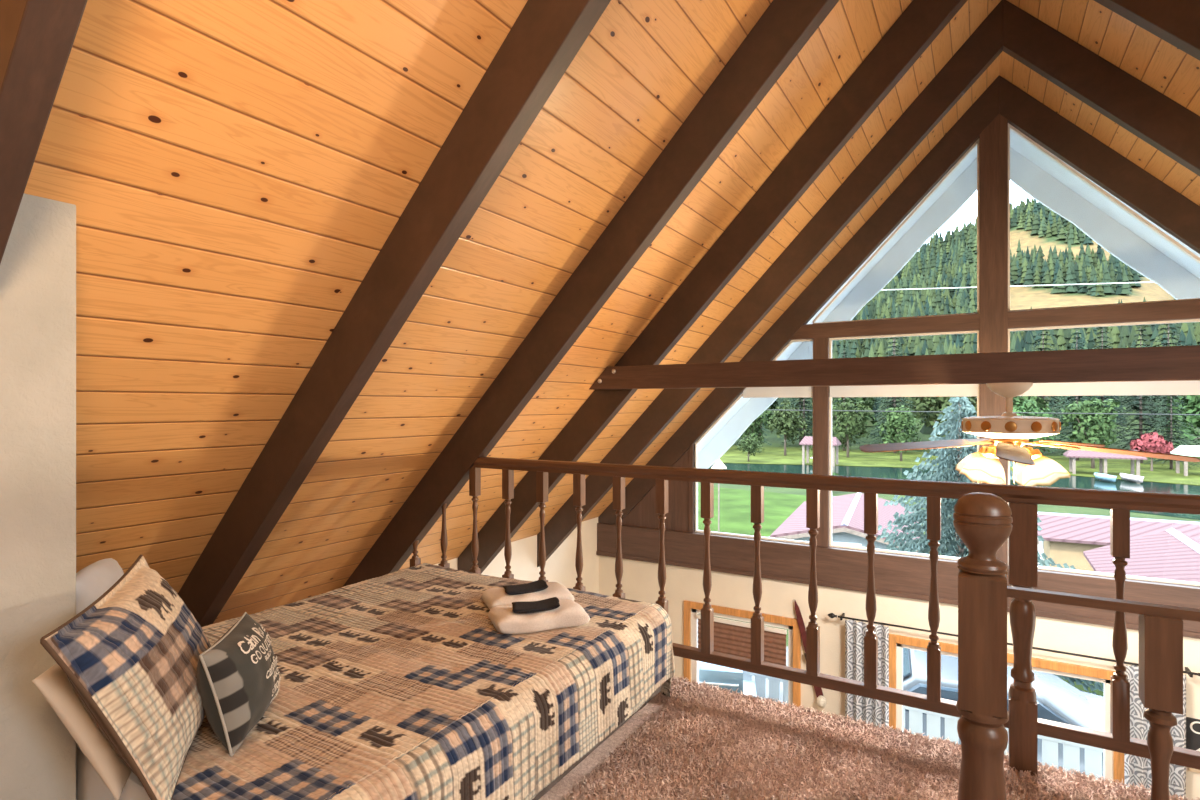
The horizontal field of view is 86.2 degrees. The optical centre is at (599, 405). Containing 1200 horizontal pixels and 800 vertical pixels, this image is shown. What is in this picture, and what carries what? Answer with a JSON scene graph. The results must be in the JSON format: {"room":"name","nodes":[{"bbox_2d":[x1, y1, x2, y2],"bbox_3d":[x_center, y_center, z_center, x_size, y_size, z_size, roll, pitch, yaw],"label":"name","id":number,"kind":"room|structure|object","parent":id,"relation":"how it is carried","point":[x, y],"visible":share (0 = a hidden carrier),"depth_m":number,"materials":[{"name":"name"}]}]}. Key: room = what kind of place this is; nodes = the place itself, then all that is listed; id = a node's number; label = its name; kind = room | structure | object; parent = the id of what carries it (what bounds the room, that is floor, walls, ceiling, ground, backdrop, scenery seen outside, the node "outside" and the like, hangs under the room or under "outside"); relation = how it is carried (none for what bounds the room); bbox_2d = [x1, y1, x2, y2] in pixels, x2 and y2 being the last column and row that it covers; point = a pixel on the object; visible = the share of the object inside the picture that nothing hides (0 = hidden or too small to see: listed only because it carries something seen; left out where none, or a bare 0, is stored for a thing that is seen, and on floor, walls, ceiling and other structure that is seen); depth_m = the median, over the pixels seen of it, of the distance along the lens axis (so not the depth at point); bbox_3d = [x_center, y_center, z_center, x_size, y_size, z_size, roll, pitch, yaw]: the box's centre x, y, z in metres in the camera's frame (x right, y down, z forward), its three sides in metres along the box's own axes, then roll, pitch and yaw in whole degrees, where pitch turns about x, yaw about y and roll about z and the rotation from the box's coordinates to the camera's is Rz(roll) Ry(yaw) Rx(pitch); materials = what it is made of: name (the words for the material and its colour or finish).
{"room":"loft bedroom","nodes":[
{"label":"loft bedroom","id":0,"kind":"room"},
{"bbox_2d":[0,193,75,799],"bbox_3d":[-2.576,0.438,1.640,1.815,1.984,1.380,0,0,31],"label":"wall","id":1,"kind":"structure","parent":0,"point":[38,264],"depth_m":1.69,"materials":[{"name":"paint"}]},
{"bbox_2d":[24,0,1000,623],"bbox_3d":[-0.530,-0.826,2.872,4.108,4.336,9.190,0,0,31],"label":"ceiling","id":2,"kind":"structure","parent":0,"point":[234,172],"depth_m":2.63,"materials":[{"name":"brown wood"}]},
{"bbox_2d":[0,0,87,263],"bbox_3d":[-1.375,-0.737,1.452,4.106,4.333,0.086,0,0,31],"label":"rafter","id":3,"kind":"object","parent":2,"relation":"attached to","point":[37,37],"visible":1,"depth_m":1.33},
{"bbox_2d":[178,0,610,626],"bbox_3d":[-0.731,-0.737,2.533,4.106,4.333,0.086,0,0,31],"label":"rafter","id":4,"kind":"object","parent":2,"relation":"attached to","point":[546,36],"visible":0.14,"depth_m":2.52,"materials":[{"name":"wood"}]},
{"bbox_2d":[343,0,838,586],"bbox_3d":[-0.098,-0.737,3.595,4.106,4.333,0.086,0,0,31],"label":"rafter","id":5,"kind":"object","parent":2,"relation":"attached to","point":[785,26],"visible":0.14,"depth_m":3.45,"materials":[{"name":"wood"}]},
{"bbox_2d":[458,0,967,572],"bbox_3d":[0.527,-0.611,4.644,4.106,4.584,0.086,0,0,31],"label":"rafter","id":6,"kind":"object","parent":2,"relation":"attached to","point":[921,22],"visible":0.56,"depth_m":4.32,"materials":[{"name":"wood"}]},
{"bbox_2d":[589,345,1199,389],"bbox_3d":[2.242,-0.208,3.510,5.378,0.168,0.104,0,0,31],"label":"tie beam","id":7,"kind":"structure","parent":6,"relation":"attached to","point":[1165,363],"depth_m":3.68,"materials":[{"name":"brown wood"}]},
{"bbox_2d":[859,382,1199,464],"bbox_3d":[2.299,0.162,3.536,1.414,0.573,1.475,0,0,-23],"label":"ceiling fan","id":8,"kind":"object","parent":7,"relation":"hanging from","point":[1009,432],"visible":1,"depth_m":3.40,"materials":[{"name":"wood"}]},
{"bbox_2d":[537,0,1002,566],"bbox_3d":[1.130,-0.611,5.655,4.106,4.584,0.086,0,0,31],"label":"rafter","id":9,"kind":"object","parent":2,"relation":"attached to","point":[979,51],"visible":0.77,"depth_m":5.24,"materials":[{"name":"wood"}]},
{"bbox_2d":[434,517,598,592],"bbox_3d":[-2.363,2.766,3.906,0.100,2.868,9.090,0,0,31],"label":"wall","id":10,"kind":"structure","parent":0,"point":[560,567],"depth_m":7.03,"materials":[{"name":"beige paint"}]},
{"bbox_2d":[596,551,1199,638],"bbox_3d":[3.486,1.768,5.597,8.212,0.045,0.015,0,0,31],"label":"trim","id":11,"kind":"structure","parent":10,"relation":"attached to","point":[1190,634],"depth_m":6.16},
{"bbox_2d":[539,680,1176,799],"bbox_3d":[0.284,1.436,0.227,8.216,0.012,5.480,0,0,31],"label":"floor","id":12,"kind":"structure","parent":0,"point":[568,782],"depth_m":2.57,"materials":[{"name":"carpet"}]},
{"bbox_2d":[76,563,674,799],"bbox_3d":[-0.857,1.191,2.649,1.686,0.502,2.073,0,0,31],"label":"bedspread","id":13,"kind":"object","parent":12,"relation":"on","point":[402,684],"visible":0.77,"depth_m":2.21,"materials":[{"name":"fabric"}]},
{"bbox_2d":[32,663,131,799],"bbox_3d":[-1.336,0.785,1.773,0.182,0.349,0.556,0,0,-20],"label":"pillow","id":14,"kind":"object","parent":13,"relation":"on","point":[53,684],"visible":0.22,"depth_m":1.55,"materials":[{"name":"fabric"}]},
{"bbox_2d":[76,558,123,614],"bbox_3d":[-1.780,0.765,2.279,0.162,0.415,0.584,0,0,-28],"label":"pillow","id":15,"kind":"object","parent":13,"relation":"on","point":[92,581],"visible":0.12,"depth_m":2.16,"materials":[{"name":"fabric"}]},
{"bbox_2d":[40,555,210,799],"bbox_3d":[-1.242,0.724,1.785,0.275,0.490,0.733,0,0,-20],"label":"pillow","id":16,"kind":"object","parent":13,"relation":"on","point":[131,656],"visible":0.89,"depth_m":1.58,"materials":[{"name":"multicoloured fabric"}]},
{"bbox_2d":[196,612,280,756],"bbox_3d":[-1.064,0.809,1.906,0.184,0.283,0.369,0,0,-12],"label":"throw pillow","id":17,"kind":"object","parent":13,"relation":"on","point":[238,678],"visible":1,"depth_m":1.78,"materials":[{"name":"grey fabric"}]},
{"bbox_2d":[480,582,574,608],"bbox_3d":[-0.346,0.910,3.052,0.403,0.078,0.239,0,0,-24],"label":"bath towel","id":18,"kind":"object","parent":13,"relation":"on","point":[492,597],"visible":0.48,"depth_m":2.99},
{"bbox_2d":[502,580,547,594],"bbox_3d":[-0.353,0.861,3.039,0.212,0.028,0.127,0,0,-23],"label":"washcloth","id":19,"kind":"object","parent":18,"relation":"on","point":[538,585],"visible":1,"depth_m":3.02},
{"bbox_2d":[488,599,589,633],"bbox_3d":[-0.267,0.910,2.784,0.402,0.078,0.239,0,0,-21],"label":"bath towel","id":20,"kind":"object","parent":13,"relation":"on","point":[569,613],"visible":0.85,"depth_m":2.70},
{"bbox_2d":[512,597,559,612],"bbox_3d":[-0.277,0.862,2.767,0.212,0.026,0.127,0,0,-16],"label":"washcloth","id":21,"kind":"object","parent":20,"relation":"on","point":[550,603],"visible":1,"depth_m":2.74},
{"bbox_2d":[563,676,1199,799],"bbox_3d":[1.047,1.420,1.899,2.800,0.024,1.898,0,0,31],"label":"carpet","id":22,"kind":"object","parent":12,"relation":"on","point":[1048,776],"visible":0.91,"depth_m":2.55,"materials":[{"name":"carpet"}]},
{"bbox_2d":[1008,502,1037,776],"bbox_3d":[1.669,0.905,2.532,0.092,1.049,0.092,0,0,31],"label":"newel post","id":23,"kind":"object","parent":22,"relation":"on","point":[1023,538],"visible":0.85,"depth_m":2.50,"materials":[{"name":"brown wood"}]},
{"bbox_2d":[410,457,1199,769],"bbox_3d":[1.165,0.796,2.833,6.100,0.961,0.062,0,0,31],"label":"balustrade","id":24,"kind":"object","parent":23,"relation":"attached to","point":[1120,503],"visible":0.98,"depth_m":2.91,"materials":[{"name":"brown wood"}]},
{"bbox_2d":[953,492,1012,799],"bbox_3d":[0.819,0.808,1.374,0.110,1.244,0.110,0,0,31],"label":"newel post","id":25,"kind":"object","parent":12,"relation":"on","point":[982,521],"visible":1,"depth_m":1.34,"materials":[{"name":"brown wood"}]},
{"bbox_2d":[1007,586,1199,799],"bbox_3d":[1.540,0.825,0.014,2.570,0.950,1.654,0,0,31],"label":"balustrade","id":26,"kind":"object","parent":25,"relation":"attached to","point":[1160,626],"visible":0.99,"depth_m":1.21,"materials":[{"name":"brown wood"}]},
{"bbox_2d":[599,555,1199,799],"bbox_3d":[3.551,2.850,5.707,8.216,2.700,0.140,0,0,31],"label":"wall","id":27,"kind":"structure","parent":0,"point":[639,581],"depth_m":6.35,"materials":[{"name":"beige paint"}]},
{"bbox_2d":[622,449,694,531],"bbox_3d":[0.651,0.871,7.430,0.971,1.097,0.110,0,0,31],"label":"trim","id":28,"kind":"structure","parent":27,"relation":"attached to","point":[643,514],"depth_m":7.27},
{"bbox_2d":[689,444,694,532],"bbox_3d":[1.043,0.916,7.188,0.050,0.987,0.125,0,0,31],"label":"trim","id":29,"kind":"structure","parent":27,"relation":"attached to","point":[692,447],"depth_m":7.13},
{"bbox_2d":[696,614,786,665],"bbox_3d":[1.501,2.530,6.862,0.990,0.439,0.036,0,0,31],"label":"window shade","id":30,"kind":"object","parent":27,"relation":"attached to","point":[732,637],"visible":0.61,"depth_m":6.85,"materials":[{"name":"brown wood"}]},
{"bbox_2d":[684,600,800,707],"bbox_3d":[1.513,3.188,6.883,1.280,2.025,0.125,0,0,31],"label":"door","id":31,"kind":"structure","parent":27,"relation":"in","point":[794,636],"depth_m":6.82,"materials":[{"name":"orange wood"}]},
{"bbox_2d":[695,386,812,543],"bbox_3d":[1.626,0.605,6.848,1.299,1.610,0.070,0,0,31],"label":"window","id":32,"kind":"structure","parent":27,"relation":"in","point":[741,395],"depth_m":6.78,"materials":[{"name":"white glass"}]},
{"bbox_2d":[598,76,998,524],"bbox_3d":[1.764,-0.611,6.718,4.106,4.584,0.086,0,0,31],"label":"rafter","id":33,"kind":"object","parent":27,"relation":"attached to","point":[965,132],"visible":0.73,"depth_m":6.32,"materials":[{"name":"wood"}]},
{"bbox_2d":[795,600,826,707],"bbox_3d":[2.119,2.475,6.436,0.097,1.010,0.315,0,0,-44],"label":"ski","id":34,"kind":"object","parent":27,"relation":"attached to","point":[821,701],"visible":0.67,"depth_m":6.46,"materials":[{"name":"red paint"}]},
{"bbox_2d":[813,338,828,546],"bbox_3d":[2.239,0.355,6.467,0.145,2.110,0.126,0,0,31],"label":"trim","id":35,"kind":"structure","parent":27,"relation":"attached to","point":[820,345],"depth_m":6.40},
{"bbox_2d":[698,146,976,453],"bbox_3d":[1.907,-0.478,7.566,4.728,4.963,1.350,0,0,31],"label":"trim","id":36,"kind":"structure","parent":27,"relation":"attached to","point":[972,156],"depth_m":7.35,"materials":[{"name":"white paint"}]},
{"bbox_2d":[698,158,976,468],"bbox_3d":[2.252,-0.296,8.117,4.700,5.179,0.050,0,0,31],"label":"trim","id":37,"kind":"structure","parent":27,"relation":"attached to","point":[964,186],"depth_m":7.50,"materials":[{"name":"white paint"}]},
{"bbox_2d":[813,139,978,323],"bbox_3d":[2.799,-1.617,6.161,1.458,1.588,0.050,0,0,31],"label":"window","id":38,"kind":"structure","parent":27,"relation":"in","point":[976,143],"depth_m":5.99,"materials":[{"name":"white wood"}]},
{"bbox_2d":[597,523,1199,632],"bbox_3d":[3.533,1.587,5.676,8.212,0.353,0.170,0,0,31],"label":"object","id":39,"kind":"structure","parent":27,"relation":"attached to","point":[911,574],"depth_m":6.19,"materials":[{"name":"wood"}]},
{"bbox_2d":[829,384,978,559],"bbox_3d":[2.864,0.605,6.110,1.294,1.610,0.070,0,0,31],"label":"window","id":40,"kind":"structure","parent":27,"relation":"in","point":[830,398],"depth_m":6.11,"materials":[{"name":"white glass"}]},
{"bbox_2d":[979,114,1007,565],"bbox_3d":[3.505,-0.594,5.713,0.214,4.009,0.136,0,0,31],"label":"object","id":41,"kind":"structure","parent":27,"relation":"attached to","point":[993,141],"depth_m":5.65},
{"bbox_2d":[790,299,1199,339],"bbox_3d":[3.541,-0.750,5.690,3.861,0.145,0.130,0,0,31],"label":"trim","id":42,"kind":"structure","parent":27,"relation":"attached to","point":[1185,309],"depth_m":5.54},
{"bbox_2d":[889,633,1124,783],"bbox_3d":[3.514,2.982,5.679,1.770,1.635,0.145,0,0,31],"label":"window","id":43,"kind":"structure","parent":27,"relation":"in","point":[1113,761],"depth_m":5.47,"materials":[{"name":"orange wood"}]},
{"bbox_2d":[828,613,1199,677],"bbox_3d":[3.449,2.042,5.590,2.790,0.056,0.165,0,0,31],"label":"curtain rod","id":44,"kind":"object","parent":27,"relation":"attached to","point":[831,615],"visible":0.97,"depth_m":5.39,"materials":[{"name":"black metal"}]},
{"bbox_2d":[845,619,888,727],"bbox_3d":[2.525,3.103,6.072,0.388,2.095,0.118,0,0,31],"label":"curtain","id":45,"kind":"object","parent":44,"relation":"hanging from","point":[875,711],"visible":0.41,"depth_m":6.08,"materials":[{"name":"fabric"}]},
{"bbox_2d":[1124,665,1185,799],"bbox_3d":[4.325,3.103,4.999,0.368,2.095,0.118,0,0,31],"label":"curtain","id":46,"kind":"object","parent":44,"relation":"hanging from","point":[1137,769],"visible":0.3,"depth_m":5.02,"materials":[{"name":"fabric"}]},
{"bbox_2d":[999,75,1199,253],"bbox_3d":[5.290,-0.611,4.615,4.106,4.584,0.086,0,0,31],"label":"rafter","id":47,"kind":"object","parent":27,"relation":"attached to","point":[1137,188],"visible":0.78,"depth_m":5.26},
{"bbox_2d":[1008,381,1199,585],"bbox_3d":[4.196,0.605,5.316,1.380,1.610,0.070,0,0,31],"label":"window","id":48,"kind":"structure","parent":27,"relation":"in","point":[1039,567],"depth_m":5.26,"materials":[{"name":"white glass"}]},
{"bbox_2d":[1008,123,1199,311],"bbox_3d":[4.272,-1.661,5.283,1.544,1.677,0.050,0,0,31],"label":"window","id":49,"kind":"structure","parent":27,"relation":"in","point":[1010,127],"depth_m":5.40,"materials":[{"name":"white wood"}]},
{"bbox_2d":[1010,130,1199,278],"bbox_3d":[5.968,-0.478,5.144,4.728,4.963,1.350,0,0,31],"label":"trim","id":50,"kind":"structure","parent":27,"relation":"attached to","point":[1017,143],"depth_m":6.22,"materials":[{"name":"white paint"}]},
{"bbox_2d":[1010,147,1199,299],"bbox_3d":[6.289,-0.296,5.710,4.700,5.179,0.050,0,0,31],"label":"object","id":51,"kind":"structure","parent":27,"relation":"attached to","point":[1116,239],"depth_m":6.42,"materials":[{"name":"white paint"}]},
{"bbox_2d":[1186,717,1199,772],"bbox_3d":[4.756,2.635,4.892,0.450,0.410,0.026,0,0,31],"label":"wall sign","id":52,"kind":"object","parent":27,"relation":"attached to","point":[1192,724],"visible":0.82,"depth_m":4.97,"materials":[{"name":"black wood"}]},
{"bbox_2d":[999,0,1199,205],"bbox_3d":[2.998,-0.826,0.768,4.108,4.336,9.190,0,0,31],"label":"ceiling","id":53,"kind":"structure","parent":0,"point":[1174,73],"depth_m":4.24,"materials":[{"name":"brown wood"}]},
{"bbox_2d":[1003,0,1199,175],"bbox_3d":[4.657,-0.611,3.552,4.106,4.584,0.086,0,0,31],"label":"rafter","id":54,"kind":"object","parent":53,"relation":"attached to","point":[1140,109],"visible":0.87,"depth_m":4.28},
{"bbox_2d":[1094,0,1199,60],"bbox_3d":[4.054,-0.611,2.541,4.106,4.584,0.086,0,0,31],"label":"rafter","id":55,"kind":"object","parent":53,"relation":"attached to","point":[1176,22],"visible":1,"depth_m":3.22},
{"bbox_3d":[3.542,-0.300,5.691,4.841,0.200,0.128,0,0,31],"label":"trim","id":56,"kind":"structure","parent":0,"visible":0},
{"bbox_2d":[829,330,978,358],"bbox_3d":[2.869,-0.539,6.119,1.294,0.278,0.050,0,0,31],"label":"window","id":57,"kind":"structure","parent":56,"relation":"attached to","point":[958,332],"depth_m":6.10,"materials":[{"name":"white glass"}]},
{"bbox_2d":[1008,319,1199,351],"bbox_3d":[4.201,-0.539,5.325,1.380,0.278,0.050,0,0,31],"label":"window","id":58,"kind":"structure","parent":56,"relation":"attached to","point":[1190,320],"depth_m":5.34,"materials":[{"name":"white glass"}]},
{"label":"outside","id":59,"kind":"structure","parent":0,"visible":0},
{"bbox_3d":[8.343,5.975,9.113,19.000,0.050,7.800,0,0,31],"label":"yard","id":60,"kind":"structure","parent":59,"visible":0},
{"bbox_2d":[875,396,1103,694],"bbox_3d":[6.708,3.061,12.074,5.307,6.477,5.298,0,0,34],"label":"spruce","id":61,"kind":"object","parent":60,"relation":"on","point":[961,456],"visible":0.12,"depth_m":11.95,"materials":[{"name":"green plant"}]},
{"bbox_2d":[1083,528,1199,582],"bbox_3d":[12.338,4.495,12.884,3.500,3.010,6.630,0,0,31],"label":"outbuilding","id":62,"kind":"structure","parent":60,"relation":"on","point":[1171,554],"depth_m":14.22,"materials":[{"name":"metal"}]},
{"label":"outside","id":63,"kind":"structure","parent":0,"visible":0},
{"bbox_3d":[4.306,4.310,6.246,11.000,0.100,1.560,0,0,31],"label":"deck","id":64,"kind":"object","parent":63,"visible":0},
{"bbox_2d":[699,661,756,697],"bbox_3d":[1.412,3.700,7.914,1.000,1.120,0.562,0,0,11],"label":"barbecue grill","id":65,"kind":"object","parent":64,"relation":"on","point":[726,677],"visible":0.13,"depth_m":7.74,"materials":[{"name":"grey"}]},
{"bbox_2d":[699,661,742,692],"bbox_3d":[1.418,3.300,7.944,0.680,0.320,0.500,0,0,11],"label":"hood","id":66,"kind":"object","parent":65,"relation":"attached to","point":[711,673],"depth_m":7.73,"materials":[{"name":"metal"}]},
{"bbox_2d":[743,680,756,697],"bbox_3d":[1.416,3.500,7.935,1.000,0.080,0.460,0,0,11],"label":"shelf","id":67,"kind":"object","parent":65,"relation":"attached to","point":[749,687],"depth_m":7.85,"materials":[{"name":"white"}]},
{"bbox_2d":[743,671,1103,777],"bbox_3d":[4.603,3.775,6.744,10.800,0.870,0.140,0,0,31],"label":"deck railing","id":68,"kind":"object","parent":64,"relation":"on","point":[1071,750],"visible":0.03,"depth_m":7.13,"materials":[{"name":"white paint"}]},
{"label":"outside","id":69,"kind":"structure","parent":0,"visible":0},
{"bbox_2d":[715,446,1199,485],"bbox_3d":[49.655,5.935,58.878,115.000,0.050,32.000,0,0,31],"label":"bank","id":70,"kind":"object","parent":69,"point":[1057,465],"visible":0.39,"depth_m":66.83,"materials":[{"name":"green plant"}]},
{"bbox_2d":[737,434,764,461],"bbox_3d":[15.833,4.540,67.922,3.081,3.110,2.473,0,0,-33],"label":"broadleaf tree","id":71,"kind":"object","parent":70,"relation":"on","point":[749,446],"visible":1,"depth_m":67.43,"materials":[{"name":"green plant"}]},
{"bbox_2d":[740,411,767,444],"bbox_3d":[18.809,2.902,80.280,4.658,6.594,4.485,0,0,-17],"label":"broadleaf tree","id":72,"kind":"object","parent":70,"relation":"on","point":[753,425],"visible":0.28,"depth_m":79.53,"materials":[{"name":"green plant"}]},
{"bbox_2d":[766,400,809,455],"bbox_3d":[22.319,2.747,76.143,5.068,6.927,5.357,0,0,16],"label":"broadleaf tree","id":73,"kind":"object","parent":70,"relation":"on","point":[786,426],"visible":0.97,"depth_m":75.36,"materials":[{"name":"green plant"}]},
{"bbox_2d":[779,397,812,449],"bbox_3d":[27.456,-1.546,86.880,6.862,15.762,6.604,0,0,-31],"label":"broadleaf tree","id":74,"kind":"object","parent":70,"relation":"on","point":[803,406],"visible":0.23,"depth_m":86.31,"materials":[{"name":"green plant"}]},
{"bbox_2d":[799,436,840,465],"bbox_3d":[22.181,4.600,64.546,3.600,3.000,2.400,0,0,31],"label":"gazebo","id":75,"kind":"object","parent":70,"relation":"on","point":[807,440],"visible":0.55,"depth_m":64.39,"materials":[{"name":"wood"}]},
{"bbox_2d":[832,399,870,456],"bbox_3d":[28.390,2.705,73.634,4.954,7.013,4.769,0,0,14],"label":"broadleaf tree","id":76,"kind":"object","parent":70,"relation":"on","point":[852,428],"visible":0.88,"depth_m":73.07,"materials":[{"name":"green plant"}]},
{"bbox_2d":[869,337,916,452],"bbox_3d":[36.764,-1.423,80.126,6.566,15.504,6.902,0,0,-4],"label":"conifer tree","id":77,"kind":"object","parent":70,"relation":"on","point":[894,350],"visible":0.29,"depth_m":80.00,"materials":[{"name":"green plant"}]},
{"bbox_2d":[878,405,921,460],"bbox_3d":[32.076,3.035,68.801,4.052,6.310,4.126,0,0,-24],"label":"broadleaf tree","id":78,"kind":"object","parent":70,"relation":"on","point":[898,421],"visible":0.94,"depth_m":67.96,"materials":[{"name":"green plant"}]},
{"bbox_2d":[912,396,976,424],"bbox_3d":[42.484,0.728,77.804,8.213,11.225,8.682,0,0,30],"label":"broadleaf tree","id":79,"kind":"object","parent":70,"relation":"on","point":[938,403],"visible":0.31,"depth_m":76.52,"materials":[{"name":"green plant"}]},
{"bbox_2d":[1013,396,1052,415],"bbox_3d":[48.279,0.630,74.746,8.366,11.435,8.844,0,0,4],"label":"broadleaf tree","id":80,"kind":"object","parent":70,"relation":"on","point":[1016,399],"visible":0.12,"depth_m":71.85,"materials":[{"name":"green plant"}]},
{"bbox_2d":[1013,400,1055,464],"bbox_3d":[42.839,2.765,64.117,5.328,6.889,5.040,0,0,-19],"label":"broadleaf tree","id":81,"kind":"object","parent":70,"relation":"on","point":[1036,413],"visible":0.16,"depth_m":63.83,"materials":[{"name":"green plant"}]},
{"bbox_2d":[1043,328,1111,459],"bbox_3d":[51.794,-1.093,69.473,6.274,14.816,6.596,0,0,35],"label":"conifer tree","id":82,"kind":"object","parent":70,"relation":"on","point":[1062,438],"visible":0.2,"depth_m":69.56,"materials":[{"name":"green plant"}]},
{"bbox_2d":[1061,396,1125,468],"bbox_3d":[46.789,2.664,60.737,4.659,7.101,4.556,0,0,-22],"label":"broadleaf tree","id":83,"kind":"object","parent":70,"relation":"on","point":[1091,422],"visible":0.86,"depth_m":60.27,"materials":[{"name":"green plant"}]},
{"bbox_2d":[1063,450,1146,475],"bbox_3d":[43.576,4.925,55.517,5.400,2.350,3.000,0,0,31],"label":"pavilion","id":84,"kind":"object","parent":70,"relation":"on","point":[1072,454],"visible":0.67,"depth_m":55.10,"materials":[{"name":"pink metal"}]},
{"bbox_2d":[1112,325,1176,462],"bbox_3d":[56.205,-1.078,66.206,6.194,14.785,6.437,0,0,20],"label":"conifer tree","id":85,"kind":"object","parent":70,"relation":"on","point":[1140,399],"visible":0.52,"depth_m":66.26,"materials":[{"name":"green plant"}]},
{"bbox_2d":[1130,432,1173,470],"bbox_3d":[50.007,4.242,58.117,3.333,3.956,2.208,0,0,31],"label":"maple","id":86,"kind":"object","parent":70,"relation":"on","point":[1157,444],"visible":0.9,"depth_m":57.61,"materials":[{"name":"red plant"}]},
{"bbox_2d":[1148,395,1199,468],"bbox_3d":[53.352,1.406,59.784,4.063,9.595,4.272,0,0,30],"label":"conifer tree","id":87,"kind":"object","parent":70,"relation":"on","point":[1171,434],"visible":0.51,"depth_m":59.70,"materials":[{"name":"green plant"}]},
{"bbox_2d":[1166,395,1199,445],"bbox_3d":[60.725,1.123,63.598,8.031,10.384,7.597,0,0,-11],"label":"broadleaf tree","id":88,"kind":"object","parent":70,"relation":"on","point":[1193,405],"visible":0.62,"depth_m":63.60,"materials":[{"name":"green plant"}]},
{"bbox_2d":[1170,445,1199,475],"bbox_3d":[51.554,4.750,54.253,4.400,2.700,3.400,0,0,31],"label":"shelter","id":89,"kind":"object","parent":70,"relation":"on","point":[1186,450],"visible":0.7,"depth_m":54.32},
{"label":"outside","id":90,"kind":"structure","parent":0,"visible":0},
{"bbox_2d":[698,211,1199,695],"bbox_3d":[210.314,-49.361,284.424,590.000,110.722,696.000,0,0,31],"label":"ground","id":91,"kind":"structure","parent":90,"point":[1022,297],"depth_m":198.93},
{"bbox_2d":[809,397,877,446],"bbox_3d":[34.187,-0.099,89.653,9.576,12.381,9.058,0,0,21],"label":"broadleaf tree","id":92,"kind":"object","parent":91,"relation":"on","point":[858,399],"visible":0.15,"depth_m":87.78,"materials":[{"name":"green plant"}]},
{"bbox_2d":[770,492,919,551],"bbox_3d":[8.653,4.695,21.930,4.200,2.610,7.630,0,0,25],"label":"shed","id":93,"kind":"object","parent":91,"relation":"on","point":[847,510],"visible":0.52,"depth_m":19.93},
{"bbox_2d":[866,338,918,439],"bbox_3d":[41.094,-2.864,90.281,7.417,17.037,7.138,0,0,-31],"label":"conifer tree","id":94,"kind":"object","parent":91,"relation":"on","point":[888,338],"visible":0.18,"depth_m":89.93,"materials":[{"name":"green plant"}]},
{"bbox_2d":[906,397,941,436],"bbox_3d":[45.846,-0.452,87.134,8.359,12.291,8.682,0,0,16],"label":"broadleaf tree","id":95,"kind":"object","parent":91,"relation":"on","point":[913,399],"visible":0.09,"depth_m":87.80,"materials":[{"name":"green plant"}]},
{"bbox_2d":[750,196,1199,433],"bbox_3d":[146.201,-55.018,302.711,405.594,119.034,464.570,0,0,31],"label":"forest","id":96,"kind":"object","parent":91,"relation":"on","point":[1089,267],"visible":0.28,"depth_m":213.68,"materials":[{"name":"plant"}]},
{"bbox_2d":[1028,330,1073,452],"bbox_3d":[54.217,-2.273,78.377,7.416,16.658,7.054,0,0,22],"label":"conifer tree","id":97,"kind":"object","parent":91,"relation":"on","point":[1041,334],"visible":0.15,"depth_m":78.01,"materials":[{"name":"green plant"}]},
{"bbox_2d":[1071,327,1133,443],"bbox_3d":[61.365,-2.608,78.128,7.130,16.377,6.861,0,0,0],"label":"conifer tree","id":98,"kind":"object","parent":91,"relation":"on","point":[1102,398],"visible":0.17,"depth_m":78.00,"materials":[{"name":"green plant"}]},
{"bbox_2d":[1038,512,1199,571],"bbox_3d":[18.791,4.675,17.703,11.630,2.650,4.000,0,0,27],"label":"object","id":99,"kind":"structure","parent":91,"relation":"on","point":[1066,537],"depth_m":18.60,"materials":[{"name":"beige"}]},
{"bbox_2d":[1128,323,1199,444],"bbox_3d":[66.095,-2.935,74.630,7.324,17.296,7.700,0,0,-8],"label":"conifer tree","id":100,"kind":"object","parent":91,"relation":"on","point":[1168,328],"visible":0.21,"depth_m":74.61,"materials":[{"name":"green plant"}]},
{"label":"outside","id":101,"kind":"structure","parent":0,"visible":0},
{"bbox_2d":[698,486,805,536],"bbox_3d":[2.387,5.985,35.250,20.000,0.050,29.000,0,0,31],"label":"lawn","id":102,"kind":"structure","parent":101,"point":[735,504],"depth_m":36.49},
{"bbox_2d":[711,459,726,531],"bbox_3d":[5.304,4.190,28.621,0.680,3.620,0.560,0,0,14],"label":"birdhouse","id":103,"kind":"object","parent":102,"relation":"on","point":[718,465],"visible":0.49,"depth_m":28.59,"materials":[{"name":"white wood"}]},
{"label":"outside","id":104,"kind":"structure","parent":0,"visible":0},
{"bbox_2d":[885,282,1153,289],"bbox_3d":[19.675,-5.420,28.900,77.109,0.042,0.040,0,0,10],"label":"overhead wire","id":105,"kind":"object","parent":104,"point":[1125,282],"visible":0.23,"depth_m":28.88,"materials":[{"name":"grey"}]},
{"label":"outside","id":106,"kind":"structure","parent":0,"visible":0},
{"bbox_2d":[779,410,1199,414],"bbox_3d":[16.249,0.290,30.185,91.242,0.882,0.040,0,0,21],"label":"overhead wire","id":107,"kind":"object","parent":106,"point":[779,410],"visible":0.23,"depth_m":28.80,"materials":[{"name":"black"}]},
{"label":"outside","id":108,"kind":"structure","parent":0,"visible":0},
{"bbox_2d":[752,659,787,702],"bbox_3d":[7.627,5.075,7.910,19.000,0.050,4.400,0,0,31],"label":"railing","id":109,"kind":"object","parent":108,"point":[753,677],"depth_m":11.49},
{"bbox_2d":[903,648,1103,778],"bbox_3d":[4.967,4.310,8.914,4.496,1.479,1.787,0,0,24],"label":"parked car","id":110,"kind":"object","parent":109,"relation":"on","point":[1058,700],"visible":0.08,"depth_m":8.33,"materials":[{"name":"grey paint"}]},
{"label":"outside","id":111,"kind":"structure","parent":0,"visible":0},
{"bbox_2d":[709,463,1199,519],"bbox_3d":[32.668,5.965,47.147,20.689,0.050,58.715,0,0,-42],"label":"pond","id":112,"kind":"structure","parent":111,"point":[1043,480],"depth_m":51.66,"materials":[{"name":"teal liquid"}]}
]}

